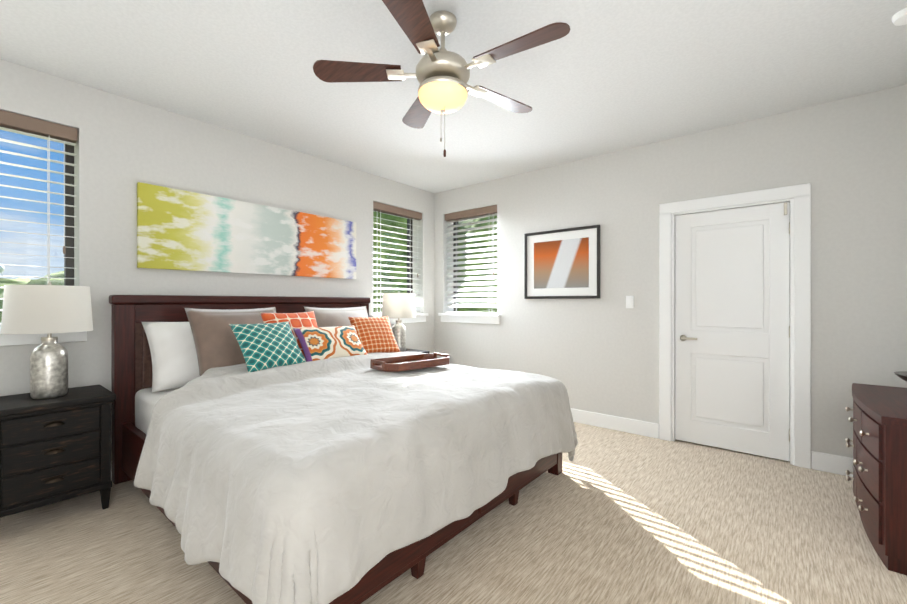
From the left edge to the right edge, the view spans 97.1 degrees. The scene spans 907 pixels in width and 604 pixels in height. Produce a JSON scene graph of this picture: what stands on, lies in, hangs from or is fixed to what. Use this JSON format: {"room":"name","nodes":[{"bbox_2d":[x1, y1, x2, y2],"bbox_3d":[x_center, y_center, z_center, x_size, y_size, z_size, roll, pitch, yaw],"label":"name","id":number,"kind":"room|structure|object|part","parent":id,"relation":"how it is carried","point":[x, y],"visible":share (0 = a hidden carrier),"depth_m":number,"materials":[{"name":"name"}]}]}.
{"room":"bedroom","nodes":[
{"label":"bedroom","id":0,"kind":"room"},
{"bbox_2d":[0,59,433,460],"bbox_3d":[-1.963,-0.111,3.599,0.300,2.720,5.600,0,0,39],"label":"wall","id":1,"kind":"structure","parent":0,"point":[123,146],"depth_m":3.05,"materials":[{"name":"paint"}]},
{"bbox_2d":[0,110,86,345],"bbox_3d":[-2.936,-0.452,2.346,0.310,1.435,1.170,0,0,39],"label":"window","id":2,"kind":"structure","parent":1,"relation":"in","point":[66,136],"depth_m":2.62,"materials":[{"name":"grey plastic"}]},
{"bbox_2d":[137,182,355,278],"bbox_3d":[-1.690,-0.560,3.659,0.040,0.620,1.920,0,0,39],"label":"painting","id":3,"kind":"object","parent":1,"relation":"attached to","point":[177,229],"visible":1,"depth_m":3.42},
{"bbox_2d":[370,201,427,323],"bbox_3d":[-0.743,-0.454,5.009,0.310,1.435,0.930,0,0,39],"label":"window","id":4,"kind":"structure","parent":1,"relation":"in","point":[410,215],"depth_m":5.04,"materials":[{"name":"grey plastic"}]},
{"bbox_2d":[0,422,906,603],"bbox_3d":[-0.111,1.311,2.074,5.100,0.120,5.600,0,0,39],"label":"floor","id":5,"kind":"structure","parent":0,"point":[608,516],"depth_m":2.06,"materials":[{"name":"carpet"}]},
{"bbox_2d":[0,385,115,517],"bbox_3d":[-2.396,0.905,2.376,0.472,0.690,0.534,0,0,39],"label":"nightstand","id":6,"kind":"object","parent":5,"relation":"on","point":[55,450],"visible":1,"depth_m":2.25,"materials":[{"name":"black wood"}]},
{"bbox_2d":[1,281,92,398],"bbox_3d":[-2.391,0.219,2.371,0.384,0.681,0.384,0,0,39],"label":"lamp","id":7,"kind":"object","parent":6,"relation":"on","point":[49,309],"visible":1,"depth_m":2.29,"materials":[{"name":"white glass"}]},
{"bbox_2d":[109,295,577,603],"bbox_3d":[-0.735,0.600,2.842,2.514,1.300,2.361,0,0,39],"label":"bed","id":8,"kind":"object","parent":5,"relation":"on","point":[279,450],"visible":0.94,"depth_m":1.96,"materials":[{"name":"white fabric"}]},
{"bbox_3d":[-0.773,0.757,2.878,2.195,0.294,1.980,0,0,39],"label":"mattress","id":9,"kind":"part","parent":8,"relation":"part of","materials":[{"name":"white fabric"}]},
{"bbox_2d":[142,322,199,392],"bbox_3d":[-1.787,0.366,3.065,0.299,0.459,0.920,0,0,39],"label":"pillow","id":10,"kind":"object","parent":8,"relation":"on","point":[171,344],"depth_m":2.78,"materials":[{"name":"white fabric"}]},
{"bbox_2d":[260,311,317,356],"bbox_3d":[-1.228,0.267,3.123,0.243,0.381,0.467,0,0,39],"label":"pillow","id":11,"kind":"object","parent":8,"relation":"on","point":[296,324],"depth_m":3.06,"materials":[{"name":"fabric"}]},
{"bbox_2d":[348,316,399,352],"bbox_3d":[-0.703,0.293,3.571,0.313,0.324,0.440,0,0,39],"label":"pillow","id":12,"kind":"object","parent":8,"relation":"on","point":[375,334],"depth_m":3.52,"materials":[{"name":"orange fabric"}]},
{"bbox_2d":[370,352,449,371],"bbox_3d":[-0.325,0.459,3.118,0.624,0.067,0.334,0,0,-43],"label":"tray","id":13,"kind":"object","parent":8,"relation":"on","point":[403,363],"visible":1,"depth_m":3.06,"materials":[{"name":"brown wood"}]},
{"bbox_2d":[405,348,429,353],"bbox_3d":[-0.622,0.904,4.529,0.472,0.690,0.534,0,0,39],"label":"nightstand","id":14,"kind":"object","parent":5,"relation":"on","point":[420,351],"depth_m":4.57,"materials":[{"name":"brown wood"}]},
{"bbox_2d":[382,291,415,351],"bbox_3d":[-0.618,0.217,4.525,0.384,0.681,0.384,0,0,39],"label":"lamp","id":15,"kind":"object","parent":14,"relation":"on","point":[398,305],"visible":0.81,"depth_m":4.39,"materials":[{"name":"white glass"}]},
{"bbox_2d":[845,383,906,574],"bbox_3d":[2.461,0.891,2.113,0.541,0.720,0.986,0,0,39],"label":"dresser","id":16,"kind":"object","parent":5,"relation":"on","point":[879,441],"visible":1,"depth_m":1.92,"materials":[{"name":"brown wood"}]},
{"bbox_2d":[894,371,906,380],"bbox_3d":[2.529,0.460,2.101,0.300,0.140,0.300,0,0,39],"label":"bowl","id":17,"kind":"object","parent":16,"relation":"on","point":[902,375],"visible":1,"depth_m":2.22,"materials":[{"name":"grey metal"}]},
{"bbox_2d":[0,0,906,192],"bbox_3d":[-0.111,-1.529,2.072,5.100,0.120,5.600,0,0,39],"label":"ceiling","id":18,"kind":"structure","parent":0,"point":[601,77],"depth_m":2.50,"materials":[{"name":"paint"}]},
{"bbox_2d":[313,0,569,156],"bbox_3d":[-0.015,-1.107,2.082,1.248,0.725,1.267,0,0,39],"label":"ceiling fan","id":19,"kind":"object","parent":18,"relation":"hanging from","point":[442,74],"visible":1,"depth_m":2.01,"materials":[{"name":"brown wood"}]},
{"bbox_2d":[892,7,906,25],"bbox_3d":[2.316,-1.451,2.029,0.130,0.036,0.130,0,0,39],"label":"smoke detector","id":20,"kind":"object","parent":18,"relation":"attached to","point":[899,18],"visible":1,"depth_m":2.04,"materials":[{"name":"white plastic"}]},
{"bbox_2d":[434,84,906,457],"bbox_3d":[1.690,-0.111,4.023,4.800,2.720,0.300,0,0,39],"label":"wall","id":21,"kind":"structure","parent":0,"point":[846,158],"depth_m":3.57,"materials":[{"name":"paint"}]},
{"bbox_2d":[438,205,499,323],"bbox_3d":[0.261,-0.454,5.142,0.950,1.435,0.310,0,0,39],"label":"window","id":22,"kind":"structure","parent":21,"relation":"in","point":[455,315],"depth_m":5.11,"materials":[{"name":"grey plastic"}]},
{"bbox_2d":[524,225,599,298],"bbox_3d":[1.135,-0.404,4.265,0.845,0.735,0.029,0,0,39],"label":"picture frame","id":23,"kind":"object","parent":21,"relation":"attached to","point":[562,264],"visible":0.98,"depth_m":4.24,"materials":[{"name":"grey"}]},
{"bbox_2d":[571,408,658,438],"bbox_3d":[0.820,1.181,4.535,2.744,0.135,0.015,0,0,39],"label":"baseboard","id":24,"kind":"structure","parent":21,"relation":"attached to","point":[633,426],"depth_m":3.90,"materials":[{"name":"white wood"}]},
{"bbox_2d":[626,296,633,307],"bbox_3d":[1.683,-0.001,3.826,0.070,0.120,0.010,0,0,39],"label":"light switch","id":25,"kind":"object","parent":21,"relation":"attached to","point":[629,301],"visible":1,"depth_m":3.82,"materials":[{"name":"white plastic"}]},
{"bbox_2d":[675,202,789,460],"bbox_3d":[2.303,0.230,3.353,0.798,2.015,0.105,0,0,39],"label":"door","id":26,"kind":"structure","parent":21,"relation":"in","point":[732,329],"depth_m":3.33,"materials":[{"name":"white wood"}]},
{"bbox_2d":[659,183,810,468],"bbox_3d":[2.322,0.180,3.383,1.030,2.140,0.155,0,0,39],"label":"door frame","id":27,"kind":"structure","parent":21,"relation":"attached to","point":[798,197],"depth_m":3.08,"materials":[{"name":"white wood"}]},
{"bbox_2d":[811,451,852,476],"bbox_3d":[2.933,1.183,2.792,0.656,0.135,0.019,0,0,39],"label":"baseboard","id":28,"kind":"structure","parent":21,"relation":"attached to","point":[832,463],"depth_m":2.93,"materials":[{"name":"white wood"}]},
{"label":"outside","id":29,"kind":"structure","parent":0,"visible":0},
{"bbox_3d":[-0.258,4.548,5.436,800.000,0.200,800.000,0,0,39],"label":"ground","id":30,"kind":"structure","parent":29,"visible":0},
{"bbox_2d":[0,265,3,277],"bbox_3d":[-134.696,-3.535,117.467,4.000,15.800,4.000,0,0,39],"label":"water tower","id":31,"kind":"structure","parent":30,"relation":"on","point":[1,269],"depth_m":118.06,"materials":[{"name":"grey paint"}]},
{"bbox_2d":[0,271,63,321],"bbox_3d":[-75.451,0.151,56.440,103.336,16.930,209.348,0,0,39],"label":"trees","id":32,"kind":"object","parent":30,"relation":"on","point":[22,281],"depth_m":43.38,"materials":[{"name":"green plant"}]},
{"bbox_2d":[373,211,496,312],"bbox_3d":[-5.762,-0.214,19.549,50.680,11.887,48.519,0,0,39],"label":"trees","id":33,"kind":"object","parent":30,"relation":"on","point":[389,234],"depth_m":12.80,"materials":[{"name":"green plant"}]}
]}

